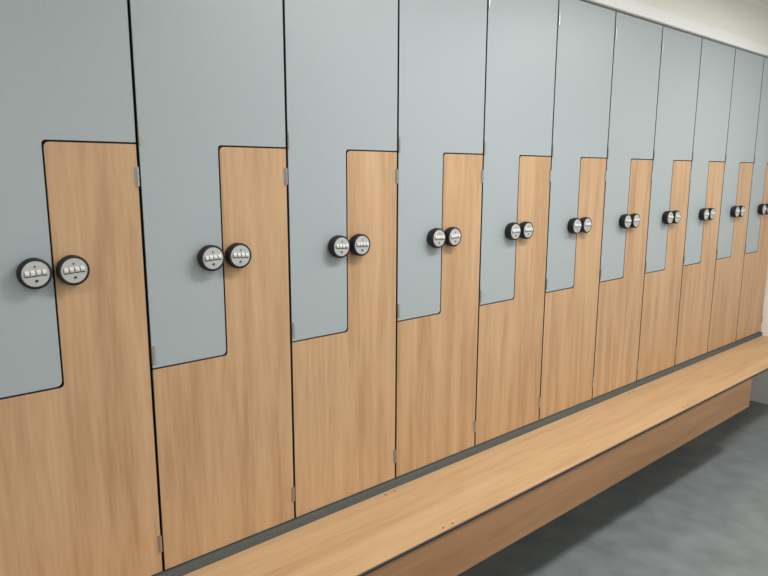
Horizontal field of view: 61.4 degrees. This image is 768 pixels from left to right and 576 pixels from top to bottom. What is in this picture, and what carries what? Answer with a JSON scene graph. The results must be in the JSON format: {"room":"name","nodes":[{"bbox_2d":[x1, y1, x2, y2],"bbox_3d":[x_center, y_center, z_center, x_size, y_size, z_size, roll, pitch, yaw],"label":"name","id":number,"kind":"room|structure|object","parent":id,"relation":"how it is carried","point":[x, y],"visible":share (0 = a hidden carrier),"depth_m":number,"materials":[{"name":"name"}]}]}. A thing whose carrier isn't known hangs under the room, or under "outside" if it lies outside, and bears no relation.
{"room":"changing room","nodes":[
{"label":"changing room","id":0,"kind":"room"},
{"bbox_2d":[0,0,162,575],"bbox_3d":[-0.869,-0.101,1.569,0.398,1.670,0.533,-8,13,-40],"label":"locker","id":1,"kind":"object","parent":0,"point":[79,490],"depth_m":1.43,"materials":[{"name":"brown wood"}]},
{"bbox_2d":[127,0,294,569],"bbox_3d":[-0.565,-0.146,1.826,0.398,1.670,0.533,-8,13,-40],"label":"locker","id":2,"kind":"object","parent":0,"point":[208,75],"depth_m":1.65,"materials":[{"name":"brown wood"}]},
{"bbox_2d":[282,0,397,516],"bbox_3d":[-0.262,-0.191,2.083,0.398,1.670,0.533,-8,13,-40],"label":"locker","id":3,"kind":"object","parent":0,"point":[341,56],"depth_m":1.90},
{"bbox_2d":[394,0,486,476],"bbox_3d":[0.041,-0.235,2.339,0.398,1.670,0.533,-8,13,-40],"label":"locker","id":4,"kind":"object","parent":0,"point":[442,43],"depth_m":2.16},
{"bbox_2d":[474,0,557,445],"bbox_3d":[0.345,-0.280,2.596,0.398,1.670,0.533,-8,13,-40],"label":"locker","id":5,"kind":"object","parent":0,"point":[521,35],"depth_m":2.41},
{"bbox_2d":[538,0,615,419],"bbox_3d":[0.648,-0.325,2.853,0.398,1.670,0.533,-8,13,-40],"label":"locker","id":6,"kind":"object","parent":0,"point":[585,31],"depth_m":2.66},
{"bbox_2d":[457,400,767,575],"bbox_3d":[0.758,1.366,1.147,7.000,0.100,3.920,-8,13,-40],"label":"floor","id":7,"kind":"structure","parent":0,"point":[700,508],"depth_m":2.81,"materials":[{"name":"grey concrete"}]},
{"bbox_3d":[-0.287,0.864,2.295,6.800,0.479,0.468,-8,13,-40],"label":"locker plinth","id":8,"kind":"object","parent":7,"relation":"on","visible":0},
{"bbox_2d":[152,332,767,575],"bbox_3d":[-0.022,0.841,1.979,6.800,0.316,0.337,-8,13,-40],"label":"bench","id":9,"kind":"object","parent":8,"relation":"attached to","point":[446,516],"visible":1,"depth_m":2.23,"materials":[{"name":"brown wood"}]},
{"bbox_2d":[592,12,662,398],"bbox_3d":[0.952,-0.370,3.110,0.398,1.670,0.533,-8,13,-40],"label":"locker","id":10,"kind":"object","parent":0,"point":[637,42],"depth_m":2.92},
{"bbox_2d":[636,26,701,380],"bbox_3d":[1.255,-0.414,3.366,0.398,1.670,0.533,-8,13,-40],"label":"locker","id":11,"kind":"object","parent":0,"point":[680,55],"depth_m":3.17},
{"bbox_2d":[634,0,767,45],"bbox_3d":[-0.276,-1.176,1.927,6.800,0.215,0.520,-8,13,-40],"label":"wall","id":12,"kind":"structure","parent":0,"point":[748,19],"depth_m":3.32,"materials":[{"name":"white paint"}]},
{"bbox_2d":[581,0,767,57],"bbox_3d":[-0.110,-1.011,1.760,6.800,0.051,0.050,-8,13,-40],"label":"trim","id":13,"kind":"structure","parent":12,"relation":"attached to","point":[633,8],"depth_m":2.98,"materials":[{"name":"white paint"}]},
{"bbox_2d":[674,38,734,365],"bbox_3d":[1.559,-0.459,3.623,0.398,1.670,0.533,-8,13,-40],"label":"locker","id":14,"kind":"object","parent":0,"point":[716,68],"depth_m":3.43,"materials":[{"name":"brown"}]},
{"bbox_2d":[707,48,763,351],"bbox_3d":[1.862,-0.504,3.880,0.398,1.670,0.533,-8,13,-40],"label":"locker","id":15,"kind":"object","parent":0,"point":[748,67],"depth_m":3.69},
{"bbox_2d":[735,57,767,340],"bbox_3d":[2.166,-0.548,4.137,0.398,1.670,0.533,-8,13,-40],"label":"locker","id":16,"kind":"object","parent":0,"point":[755,263],"depth_m":3.96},
{"bbox_2d":[750,266,767,404],"bbox_3d":[3.348,-0.267,3.179,0.098,2.420,3.820,-8,13,-40],"label":"wall","id":17,"kind":"structure","parent":0,"point":[759,386],"depth_m":4.26,"materials":[{"name":"white paint"}]},
{"bbox_2d":[756,0,767,5],"bbox_3d":[0.767,-1.115,0.705,7.000,0.100,3.920,-8,13,-40],"label":"ceiling","id":18,"kind":"structure","parent":0,"point":[765,2],"depth_m":3.53,"materials":[{"name":"paint"}]}
]}

